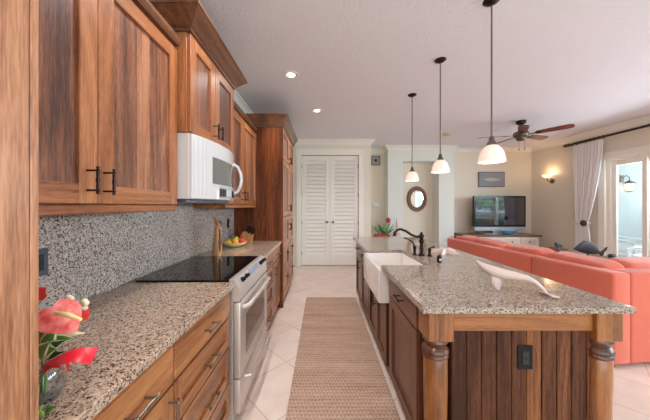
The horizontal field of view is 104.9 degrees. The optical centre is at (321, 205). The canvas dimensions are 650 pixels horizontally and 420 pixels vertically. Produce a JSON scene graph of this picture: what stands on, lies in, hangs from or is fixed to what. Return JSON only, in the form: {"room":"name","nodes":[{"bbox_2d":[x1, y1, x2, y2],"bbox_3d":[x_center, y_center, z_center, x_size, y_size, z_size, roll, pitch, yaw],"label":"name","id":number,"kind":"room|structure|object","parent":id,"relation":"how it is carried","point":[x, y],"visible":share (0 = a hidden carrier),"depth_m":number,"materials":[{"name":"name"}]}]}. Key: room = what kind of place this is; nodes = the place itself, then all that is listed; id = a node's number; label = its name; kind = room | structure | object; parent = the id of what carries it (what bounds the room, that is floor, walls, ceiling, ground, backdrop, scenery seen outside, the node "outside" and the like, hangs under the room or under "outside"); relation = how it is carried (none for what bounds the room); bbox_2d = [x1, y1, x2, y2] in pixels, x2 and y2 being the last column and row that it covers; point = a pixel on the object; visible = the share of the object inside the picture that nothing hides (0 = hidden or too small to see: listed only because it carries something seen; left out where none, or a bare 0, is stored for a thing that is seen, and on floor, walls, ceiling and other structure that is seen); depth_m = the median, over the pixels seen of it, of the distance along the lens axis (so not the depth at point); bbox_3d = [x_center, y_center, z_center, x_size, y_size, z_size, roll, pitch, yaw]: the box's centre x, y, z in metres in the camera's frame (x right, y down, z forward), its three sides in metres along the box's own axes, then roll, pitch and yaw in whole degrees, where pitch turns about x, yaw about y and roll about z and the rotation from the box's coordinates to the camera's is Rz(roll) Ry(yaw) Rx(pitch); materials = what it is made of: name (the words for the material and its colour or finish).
{"room":"kitchen","nodes":[
{"label":"kitchen","id":0,"kind":"room"},
{"bbox_2d":[131,109,234,281],"bbox_3d":[-1.310,-0.070,1.395,0.180,2.920,8.790,0,0,0],"label":"wall","id":1,"kind":"structure","parent":0,"point":[234,109],"depth_m":1.95,"materials":[{"name":"beige paint"}]},
{"bbox_2d":[39,0,180,214],"bbox_3d":[-1.030,-0.504,1.018,0.370,1.068,1.067,0,0,0],"label":"upper cabinet","id":2,"kind":"object","parent":1,"relation":"attached to","point":[108,74],"visible":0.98,"depth_m":1.03,"materials":[{"name":"brown wood"}]},
{"bbox_2d":[39,204,233,310],"bbox_3d":[-1.210,0.230,1.946,0.020,0.489,2.925,0,0,0],"label":"backsplash","id":3,"kind":"structure","parent":1,"relation":"attached to","point":[90,255],"depth_m":1.45,"materials":[{"name":"stone"}]},
{"bbox_2d":[39,247,47,276],"bbox_3d":[-1.195,0.240,1.055,0.009,0.118,0.075,0,0,0],"label":"electrical outlet","id":4,"kind":"object","parent":3,"relation":"attached to","point":[43,252],"visible":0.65,"depth_m":1.07,"materials":[{"name":"grey plastic"}]},
{"bbox_2d":[39,254,43,270],"bbox_3d":[-1.192,0.240,1.055,0.003,0.068,0.034,0,0,0],"label":"receptacle","id":5,"kind":"object","parent":4,"relation":"attached to","point":[41,256],"depth_m":1.06,"materials":[{"name":"grey plastic"}]},
{"bbox_2d":[132,0,247,154],"bbox_3d":[-0.968,-0.833,1.942,0.495,0.741,0.972,0,0,0],"label":"upper cabinet","id":6,"kind":"object","parent":1,"relation":"attached to","point":[208,75],"visible":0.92,"depth_m":1.69,"materials":[{"name":"brown wood"}]},
{"bbox_2d":[177,133,242,203],"bbox_3d":[-0.958,-0.240,1.942,0.478,0.436,0.765,0,0,0],"label":"microwave","id":7,"kind":"object","parent":6,"relation":"attached to","point":[205,168],"visible":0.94,"depth_m":1.67,"materials":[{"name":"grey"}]},
{"bbox_2d":[177,199,228,203],"bbox_3d":[-1.025,-0.034,1.942,0.330,0.023,0.725,0,0,0],"label":"vent hood","id":8,"kind":"object","parent":7,"relation":"attached to","point":[189,201],"depth_m":1.83,"materials":[{"name":"grey metal"}]},
{"bbox_2d":[193,101,257,207],"bbox_3d":[-1.030,-0.516,2.868,0.370,1.073,1.068,0,0,0],"label":"upper cabinet","id":9,"kind":"object","parent":1,"relation":"attached to","point":[244,136],"visible":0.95,"depth_m":2.85,"materials":[{"name":"brown wood"}]},
{"bbox_2d":[293,145,370,265],"bbox_3d":[-0.133,-0.070,6.245,2.535,2.920,0.910,0,0,0],"label":"wall","id":10,"kind":"structure","parent":0,"point":[367,148],"depth_m":5.79,"materials":[{"name":"beige paint"}]},
{"bbox_2d":[301,156,353,264],"bbox_3d":[0.183,0.107,5.806,1.323,2.565,0.148,0,0,0],"label":"door","id":11,"kind":"structure","parent":10,"relation":"in","point":[315,194],"depth_m":5.80,"materials":[{"name":"white paint"}]},
{"bbox_2d":[330,156,357,264],"bbox_3d":[0.518,0.106,5.784,0.660,2.543,0.103,0,0,0],"label":"door","id":12,"kind":"structure","parent":11,"relation":"attached to","point":[343,194],"depth_m":5.80,"materials":[{"name":"white paint"}]},
{"bbox_2d":[296,149,363,265],"bbox_3d":[0.185,0.037,5.775,1.570,2.705,0.030,0,0,0],"label":"trim","id":13,"kind":"structure","parent":10,"relation":"attached to","point":[299,152],"depth_m":5.77,"materials":[{"name":"white paint"}]},
{"bbox_2d":[371,153,432,241],"bbox_3d":[2.150,-0.070,6.760,7.100,2.920,0.120,0,0,0],"label":"wall","id":14,"kind":"structure","parent":0,"point":[414,222],"depth_m":6.70,"materials":[{"name":"beige paint"}]},
{"bbox_2d":[371,156,379,164],"bbox_3d":[1.435,-1.215,6.681,0.250,0.260,0.035,0,0,0],"label":"intercom panel","id":15,"kind":"object","parent":14,"relation":"attached to","point":[375,160],"visible":0.98,"depth_m":6.67,"materials":[{"name":"grey plastic"}]},
{"bbox_2d":[372,157,378,163],"bbox_3d":[1.435,-1.218,6.673,0.180,0.185,0.005,0,0,0],"label":"grille","id":16,"kind":"object","parent":15,"relation":"attached to","point":[375,160],"depth_m":6.67,"materials":[{"name":"grey plastic"}]},
{"bbox_2d":[407,186,426,211],"bbox_3d":[2.535,-0.188,6.670,0.536,0.676,0.056,0,0,0],"label":"oval mirror","id":17,"kind":"object","parent":14,"relation":"attached to","point":[416,196],"visible":1,"depth_m":6.67,"materials":[{"name":"brown mirror"}]},
{"bbox_2d":[385,150,453,245],"bbox_3d":[2.514,-0.070,6.525,1.677,2.920,0.350,0,0,0],"label":"wall","id":18,"kind":"structure","parent":0,"point":[443,183],"depth_m":6.35,"materials":[{"name":"white paint"}]},
{"bbox_2d":[199,0,649,147],"bbox_3d":[2.150,-1.590,1.875,7.100,0.120,10.150,0,0,0],"label":"ceiling","id":19,"kind":"structure","parent":0,"point":[585,64],"depth_m":2.70,"materials":[{"name":"white paint"}]},
{"bbox_2d":[283,71,298,78],"bbox_3d":[-0.362,-1.527,2.917,0.184,0.006,0.184,0,0,0],"label":"recessed light","id":20,"kind":"object","parent":19,"relation":"in","point":[287,74],"visible":1,"depth_m":2.90,"materials":[{"name":"white paint"}]},
{"bbox_2d":[311,108,322,112],"bbox_3d":[-0.080,-1.527,4.010,0.184,0.006,0.184,0,0,0],"label":"recessed light","id":21,"kind":"object","parent":19,"relation":"in","point":[316,110],"visible":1,"depth_m":4.00,"materials":[{"name":"silver metal"}]},
{"bbox_2d":[405,93,418,180],"bbox_3d":[1.240,-0.939,3.440,0.178,1.183,0.178,0,0,0],"label":"pendant light","id":22,"kind":"object","parent":19,"relation":"hanging from","point":[412,175],"visible":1,"depth_m":3.42,"materials":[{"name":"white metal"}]},
{"bbox_2d":[431,57,449,172],"bbox_3d":[1.240,-0.943,2.620,0.178,1.175,0.178,0,0,0],"label":"pendant light","id":23,"kind":"object","parent":19,"relation":"hanging from","point":[440,166],"visible":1,"depth_m":2.60,"materials":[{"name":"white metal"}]},
{"bbox_2d":[442,132,451,135],"bbox_3d":[2.637,-1.506,5.270,0.184,0.045,0.184,0,0,0],"label":"smoke detector","id":24,"kind":"object","parent":19,"relation":"attached to","point":[446,133],"visible":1,"depth_m":5.22,"materials":[{"name":"brown plastic"}]},
{"bbox_2d":[478,0,505,163],"bbox_3d":[1.262,-0.928,1.860,0.178,1.203,0.178,0,0,0],"label":"pendant light","id":25,"kind":"object","parent":19,"relation":"hanging from","point":[492,153],"visible":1,"depth_m":1.85,"materials":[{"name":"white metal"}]},
{"bbox_2d":[484,120,574,149],"bbox_3d":[3.577,-1.262,4.552,1.324,0.535,1.275,0,0,0],"label":"ceiling fan","id":26,"kind":"object","parent":19,"relation":"hanging from","point":[522,134],"visible":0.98,"depth_m":4.41,"materials":[{"name":"brown wood"}]},
{"bbox_2d":[235,265,649,419],"bbox_3d":[2.065,1.440,1.875,6.930,0.100,10.150,0,0,0],"label":"floor","id":27,"kind":"structure","parent":0,"point":[267,398],"depth_m":2.18,"materials":[{"name":"tile"}]},
{"bbox_2d":[0,0,38,419],"bbox_3d":[-0.880,0.090,0.032,0.670,2.600,0.903,0,0,0],"label":"tall cabinet","id":28,"kind":"object","parent":27,"relation":"on","point":[19,19],"visible":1,"depth_m":0.45,"materials":[{"name":"brown wood"}]},
{"bbox_2d":[91,344,179,419],"bbox_3d":[-0.870,0.951,0.723,0.690,0.879,0.476,0,0,0],"label":"base cabinet","id":29,"kind":"object","parent":27,"relation":"on","point":[149,396],"visible":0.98,"depth_m":0.82,"materials":[{"name":"brown wood"}]},
{"bbox_2d":[39,282,233,419],"bbox_3d":[-0.884,0.492,1.022,0.672,0.035,1.075,0,0,0],"label":"countertop","id":30,"kind":"structure","parent":29,"relation":"on","point":[132,324],"depth_m":0.91,"materials":[{"name":"stone"}]},
{"bbox_2d":[39,404,55,417],"bbox_3d":[-0.631,0.456,0.555,0.058,0.035,0.036,0,0,0],"label":"foliage","id":31,"kind":"object","parent":30,"relation":"on","point":[49,409],"visible":0.33,"depth_m":0.56,"materials":[{"name":"green plant"}]},
{"bbox_2d":[39,287,98,394],"bbox_3d":[-0.625,0.342,0.614,0.238,0.265,0.118,0,0,16],"label":"flowers","id":32,"kind":"object","parent":30,"relation":"on","point":[61,321],"visible":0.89,"depth_m":0.59,"materials":[{"name":"red plant"}]},
{"bbox_2d":[171,292,229,419],"bbox_3d":[-0.870,0.951,1.254,0.690,0.879,0.582,0,0,0],"label":"base cabinet","id":33,"kind":"object","parent":27,"relation":"on","point":[201,355],"visible":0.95,"depth_m":1.22,"materials":[{"name":"brown wood"}]},
{"bbox_2d":[135,255,269,419],"bbox_3d":[-0.823,0.914,1.945,0.744,0.911,0.766,0,0,0],"label":"range","id":34,"kind":"object","parent":27,"relation":"on","point":[249,335],"visible":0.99,"depth_m":1.72,"materials":[{"name":"silver metal"}]},
{"bbox_2d":[135,256,257,281],"bbox_3d":[-0.874,0.477,1.945,0.592,0.025,0.766,0,0,0],"label":"cooktop","id":35,"kind":"object","parent":34,"relation":"in","point":[197,268],"depth_m":1.80,"materials":[{"name":"black glass"}]},
{"bbox_2d":[234,113,297,307],"bbox_3d":[-0.836,0.077,4.015,0.759,2.625,1.360,0,0,0],"label":"pantry cabinet","id":36,"kind":"object","parent":27,"relation":"on","point":[272,216],"visible":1,"depth_m":3.41,"materials":[{"name":"brown wood"}]},
{"bbox_2d":[265,252,272,328],"bbox_3d":[-0.870,0.951,2.623,0.690,0.879,0.555,0,0,0],"label":"base cabinet","id":37,"kind":"object","parent":27,"relation":"on","point":[269,259],"visible":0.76,"depth_m":2.71,"materials":[{"name":"brown wood"}]},
{"bbox_2d":[192,241,281,257],"bbox_3d":[-0.884,0.492,2.870,0.672,0.035,1.078,0,0,0],"label":"countertop","id":38,"kind":"structure","parent":37,"relation":"on","point":[256,248],"depth_m":2.73,"materials":[{"name":"stone"}]},
{"bbox_2d":[212,215,221,255],"bbox_3d":[-0.994,0.279,2.385,0.098,0.390,0.088,0,0,0],"label":"bird","id":39,"kind":"object","parent":38,"relation":"on","point":[217,236],"visible":0.99,"depth_m":2.35},
{"bbox_2d":[222,240,246,246],"bbox_3d":[-1.020,0.446,2.930,0.280,0.056,0.280,0,0,0],"label":"fruit bowl","id":40,"kind":"object","parent":38,"relation":"on","point":[238,244],"visible":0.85,"depth_m":2.83,"materials":[{"name":"yellow ceramic"}]},
{"bbox_2d":[232,237,238,242],"bbox_3d":[-1.005,0.401,2.895,0.076,0.088,0.075,0,0,0],"label":"orange","id":41,"kind":"object","parent":40,"relation":"in","point":[234,240],"visible":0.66,"depth_m":2.87,"materials":[{"name":"orange food"}]},
{"bbox_2d":[240,225,255,242],"bbox_3d":[-0.961,0.363,3.220,0.198,0.223,0.110,0,0,0],"label":"knife block","id":42,"kind":"object","parent":38,"relation":"on","point":[246,235],"visible":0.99,"depth_m":3.17,"materials":[{"name":"brown wood"}]},
{"bbox_2d":[272,245,280,314],"bbox_3d":[-0.870,0.951,3.154,0.690,0.879,0.503,0,0,0],"label":"base cabinet","id":43,"kind":"object","parent":27,"relation":"on","point":[276,253],"visible":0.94,"depth_m":3.12,"materials":[{"name":"brown wood"}]},
{"bbox_2d":[286,297,400,419],"bbox_3d":[0.137,1.383,2.237,0.743,0.014,3.075,0,0,0],"label":"rug","id":44,"kind":"object","parent":27,"relation":"on","point":[338,374],"visible":1,"depth_m":2.08,"materials":[{"name":"fabric"}]},
{"bbox_2d":[355,243,361,301],"bbox_3d":[0.718,0.951,3.491,0.503,0.879,0.498,0,0,0],"label":"base cabinet","id":45,"kind":"object","parent":27,"relation":"on","point":[358,248],"visible":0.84,"depth_m":3.49,"materials":[{"name":"brown wood"}]},
{"bbox_2d":[360,248,368,321],"bbox_3d":[0.718,0.951,2.990,0.503,0.879,0.500,0,0,0],"label":"base cabinet","id":46,"kind":"object","parent":27,"relation":"on","point":[364,286],"visible":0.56,"depth_m":3.07,"materials":[{"name":"brown wood"}]},
{"bbox_2d":[369,287,388,366],"bbox_3d":[0.718,1.090,2.362,0.503,0.600,0.745,0,0,0],"label":"base cabinet","id":47,"kind":"object","parent":27,"relation":"on","point":[378,312],"visible":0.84,"depth_m":2.22,"materials":[{"name":"brown wood"}]},
{"bbox_2d":[389,278,423,419],"bbox_3d":[0.718,0.951,1.665,0.503,0.879,0.640,0,0,0],"label":"base cabinet","id":48,"kind":"object","parent":27,"relation":"on","point":[406,339],"visible":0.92,"depth_m":1.54,"materials":[{"name":"brown wood"}]},
{"bbox_2d":[353,237,635,313],"bbox_3d":[0.974,0.490,2.506,0.997,0.030,2.668,0,0,0],"label":"countertop","id":49,"kind":"structure","parent":48,"relation":"on","point":[456,284],"depth_m":1.42,"materials":[{"name":"stone"}]},
{"bbox_2d":[364,253,421,302],"bbox_3d":[0.668,0.642,2.356,0.433,0.272,0.720,0,0,0],"label":"sink","id":50,"kind":"object","parent":49,"relation":"in","point":[375,277],"visible":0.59,"depth_m":2.38,"materials":[{"name":"white ceramic"}]},
{"bbox_2d":[393,228,434,256],"bbox_3d":[0.872,0.342,2.402,0.375,0.264,0.115,0,0,13],"label":"faucet","id":51,"kind":"object","parent":49,"relation":"on","point":[421,235],"visible":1,"depth_m":2.39,"materials":[{"name":"brown metal"}]},
{"bbox_2d":[437,255,441,261],"bbox_3d":[0.995,0.444,2.119,0.040,0.060,0.043,0,0,0],"label":"jar","id":52,"kind":"object","parent":49,"relation":"on","point":[439,258],"visible":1,"depth_m":2.11,"materials":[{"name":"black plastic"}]},
{"bbox_2d":[431,248,459,254],"bbox_3d":[1.233,0.454,2.533,0.279,0.042,0.269,0,0,0],"label":"starfish","id":53,"kind":"object","parent":49,"relation":"on","point":[443,251],"visible":0.98,"depth_m":2.47,"materials":[{"name":"beige ceramic"}]},
{"bbox_2d":[476,260,559,297],"bbox_3d":[1.070,0.393,1.395,0.367,0.156,0.125,0,0,26],"label":"sculpture","id":54,"kind":"object","parent":49,"relation":"on","point":[498,274],"visible":1,"depth_m":1.38,"materials":[{"name":"beige ceramic"}]},
{"bbox_2d":[454,233,541,246],"bbox_3d":[4.327,1.040,6.210,1.815,0.700,0.561,0,0,0],"label":"media console","id":55,"kind":"object","parent":27,"relation":"on","point":[529,239],"visible":0.23,"depth_m":5.96,"materials":[{"name":"beige"}]},
{"bbox_2d":[473,196,525,233],"bbox_3d":[4.415,0.220,6.230,1.290,0.940,0.260,0,0,0],"label":"television","id":56,"kind":"object","parent":55,"relation":"on","point":[496,214],"visible":0.9,"depth_m":6.20,"materials":[{"name":"black"}]},
{"bbox_2d":[501,230,515,234],"bbox_3d":[4.500,0.644,6.030,0.380,0.092,0.160,0,0,0],"label":"dish","id":57,"kind":"object","parent":55,"relation":"on","point":[507,232],"visible":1,"depth_m":5.98,"materials":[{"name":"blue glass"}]},
{"bbox_2d":[419,310,622,419],"bbox_3d":[0.979,0.948,2.469,0.942,0.884,2.542,0,0,0],"label":"island end panel","id":58,"kind":"object","parent":27,"relation":"on","point":[470,371],"visible":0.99,"depth_m":1.24,"materials":[{"name":"brown wood"}]},
{"bbox_2d":[517,345,532,368],"bbox_3d":[1.008,0.751,1.239,0.075,0.118,0.009,0,0,0],"label":"electrical outlet","id":59,"kind":"object","parent":58,"relation":"attached to","point":[524,352],"visible":1,"depth_m":1.24,"materials":[{"name":"black plastic"}]},
{"bbox_2d":[522,351,528,364],"bbox_3d":[1.008,0.751,1.236,0.034,0.068,0.003,0,0,0],"label":"receptacle","id":60,"kind":"object","parent":59,"relation":"attached to","point":[525,354],"depth_m":1.24,"materials":[{"name":"grey plastic"}]},
{"bbox_2d":[447,235,649,367],"bbox_3d":[3.600,0.944,3.494,2.550,0.890,2.540,0,0,-6],"label":"sectional sofa","id":61,"kind":"object","parent":27,"relation":"on","point":[625,280],"visible":0.51,"depth_m":2.31,"materials":[{"name":"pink fabric"}]},
{"bbox_2d":[456,235,478,240],"bbox_3d":[2.514,0.762,4.256,0.292,0.517,0.414,0,0,-6],"label":"cushion","id":62,"kind":"object","parent":61,"relation":"on","point":[465,237],"depth_m":4.17,"materials":[{"name":"pink fabric"}]},
{"bbox_2d":[472,238,510,246],"bbox_3d":[2.563,0.762,3.761,0.293,0.524,0.612,0,0,-6],"label":"cushion","id":63,"kind":"object","parent":61,"relation":"on","point":[485,241],"depth_m":3.69,"materials":[{"name":"pink fabric"}]},
{"bbox_2d":[502,244,553,255],"bbox_3d":[2.622,0.762,3.167,0.293,0.525,0.618,0,0,-6],"label":"cushion","id":64,"kind":"object","parent":61,"relation":"on","point":[534,250],"depth_m":3.05,"materials":[{"name":"pink fabric"}]},
{"bbox_2d":[546,251,623,268],"bbox_3d":[2.681,0.762,2.572,0.293,0.522,0.611,0,0,-6],"label":"cushion","id":65,"kind":"object","parent":61,"relation":"on","point":[612,263],"depth_m":2.46,"materials":[{"name":"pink fabric"}]},
{"bbox_2d":[608,257,649,267],"bbox_3d":[3.101,0.762,2.445,0.630,0.514,0.292,0,0,-6],"label":"cushion","id":66,"kind":"object","parent":61,"relation":"on","point":[627,262],"depth_m":2.36,"materials":[{"name":"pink fabric"}]},
{"bbox_2d":[548,247,567,251],"bbox_3d":[5.100,1.152,5.400,0.320,0.474,0.317,0,0,0],"label":"stand","id":67,"kind":"object","parent":27,"relation":"on","point":[552,248],"visible":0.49,"depth_m":5.38,"materials":[{"name":"brown wood"}]},
{"bbox_2d":[554,242,562,248],"bbox_3d":[5.112,0.848,5.400,0.178,0.132,0.090,0,0,0],"label":"bird figurine","id":68,"kind":"object","parent":67,"relation":"on","point":[555,243],"visible":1,"depth_m":5.38,"materials":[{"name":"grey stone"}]},
{"bbox_2d":[589,255,609,258],"bbox_3d":[4.690,1.140,4.300,0.780,0.500,0.560,0,0,0],"label":"end table","id":69,"kind":"object","parent":27,"relation":"on","point":[599,256],"visible":0.13,"depth_m":4.41,"materials":[{"name":"brown wood"}]},
{"bbox_2d":[574,241,607,255],"bbox_3d":[4.590,0.742,4.280,0.580,0.294,0.098,0,0,0],"label":"fish sculpture","id":70,"kind":"object","parent":69,"relation":"on","point":[586,247],"visible":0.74,"depth_m":4.26,"materials":[{"name":"black metal"}]},
{"bbox_2d":[607,254,616,257],"bbox_3d":[4.990,0.860,4.300,0.110,0.060,0.108,0,0,0],"label":"pot","id":71,"kind":"object","parent":69,"relation":"on","point":[608,255],"visible":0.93,"depth_m":4.28,"materials":[{"name":"grey ceramic"}]},
{"bbox_3d":[1.635,1.090,6.145,0.770,0.600,0.310,0,0,0],"label":"console table","id":72,"kind":"object","parent":27,"relation":"on","visible":0},
{"bbox_2d":[373,218,393,236],"bbox_3d":[1.507,0.537,6.138,0.560,0.505,0.136,0,0,0],"label":"potted plant","id":73,"kind":"object","parent":72,"relation":"on","point":[386,231],"visible":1,"depth_m":6.11,"materials":[{"name":"green plant"}]},
{"bbox_2d":[392,218,400,236],"bbox_3d":[1.830,0.545,6.140,0.220,0.490,0.060,0,0,0],"label":"ornament","id":74,"kind":"object","parent":72,"relation":"on","point":[396,224],"visible":0.67,"depth_m":6.13,"materials":[{"name":"beige ceramic"}]},
{"bbox_2d":[454,152,641,256],"bbox_3d":[6.051,-0.060,6.700,5.397,2.940,0.200,0,0,0],"label":"wall","id":75,"kind":"structure","parent":0,"point":[516,167],"depth_m":6.60,"materials":[{"name":"beige paint"}]},
{"bbox_2d":[478,172,504,186],"bbox_3d":[4.463,-0.700,6.585,0.695,0.400,0.029,0,0,0],"label":"framed picture","id":76,"kind":"object","parent":75,"relation":"attached to","point":[485,179],"visible":1,"depth_m":6.57,"materials":[{"name":"grey wood"}]},
{"bbox_2d":[620,175,635,191],"bbox_3d":[7.930,-0.585,6.485,0.230,0.450,0.269,0,0,0],"label":"wall lantern","id":77,"kind":"object","parent":75,"relation":"attached to","point":[629,186],"visible":1,"depth_m":6.43,"materials":[{"name":"white glass"}]},
{"bbox_2d":[531,122,649,255],"bbox_3d":[5.610,-0.070,1.910,0.160,2.920,9.820,0,0,0],"label":"wall","id":78,"kind":"structure","parent":0,"point":[552,204],"depth_m":5.82,"materials":[{"name":"beige paint"}]},
{"bbox_2d":[234,89,649,152],"bbox_3d":[2.155,-1.474,1.850,6.750,0.109,9.700,0,0,0],"label":"trim","id":79,"kind":"structure","parent":78,"relation":"attached to","point":[237,98],"depth_m":5.76,"materials":[{"name":"white paint"}]},
{"bbox_2d":[542,174,554,182],"bbox_3d":[5.415,-0.645,6.000,0.229,0.210,0.210,0,0,0],"label":"wall sconce","id":80,"kind":"object","parent":78,"relation":"attached to","point":[547,176],"visible":1,"depth_m":5.96,"materials":[{"name":"white glass"}]},
{"bbox_2d":[562,124,649,147],"bbox_3d":[5.450,-1.322,1.913,0.157,0.102,7.425,0,0,0],"label":"curtain rod","id":81,"kind":"object","parent":78,"relation":"attached to","point":[647,125],"visible":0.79,"depth_m":4.70,"materials":[{"name":"black metal"}]},
{"bbox_2d":[572,135,604,254],"bbox_3d":[5.393,0.004,5.095,0.134,2.742,0.580,0,0,0],"label":"curtain","id":82,"kind":"object","parent":81,"relation":"hanging from","point":[587,157],"visible":0.84,"depth_m":5.13,"materials":[{"name":"white fabric"}]},
{"bbox_2d":[598,144,649,255],"bbox_3d":[5.515,0.175,1.635,0.030,2.430,6.710,0,0,0],"label":"trim","id":83,"kind":"structure","parent":78,"relation":"attached to","point":[644,148],"depth_m":4.87,"materials":[{"name":"white paint"}]},
{"bbox_2d":[607,152,649,256],"bbox_3d":[5.610,0.240,1.635,0.120,2.300,6.470,0,0,0],"label":"window","id":84,"kind":"structure","parent":78,"relation":"in","point":[612,164],"depth_m":4.73,"materials":[{"name":"white paint"}]},
{"bbox_3d":[7.495,1.460,1.900,3.610,0.100,9.800,0,0,0],"label":"floor","id":85,"kind":"structure","parent":0,"visible":0},
{"bbox_2d":[618,235,641,256],"bbox_3d":[6.855,0.921,5.694,0.740,0.982,0.690,0,0,-20],"label":"armchair","id":86,"kind":"object","parent":85,"relation":"on","point":[621,249],"visible":0.11,"depth_m":5.51,"materials":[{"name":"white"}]},
{"bbox_2d":[618,245,641,253],"bbox_3d":[6.860,0.980,5.680,0.560,0.120,0.560,0,0,-20],"label":"seat cushion","id":87,"kind":"object","parent":86,"relation":"on","point":[621,249],"depth_m":5.52,"materials":[{"name":"white fabric"}]},
{"bbox_2d":[626,244,641,256],"bbox_3d":[6.228,0.921,4.607,0.740,0.982,0.690,0,0,-30],"label":"armchair","id":88,"kind":"object","parent":85,"relation":"on","point":[636,247],"visible":0.25,"depth_m":4.69,"materials":[{"name":"white wicker"}]},
{"bbox_2d":[632,253,641,256],"bbox_3d":[6.220,0.980,4.620,0.560,0.120,0.560,0,0,-30],"label":"seat cushion","id":89,"kind":"object","parent":88,"relation":"on","point":[636,254],"depth_m":4.73,"materials":[{"name":"white fabric"}]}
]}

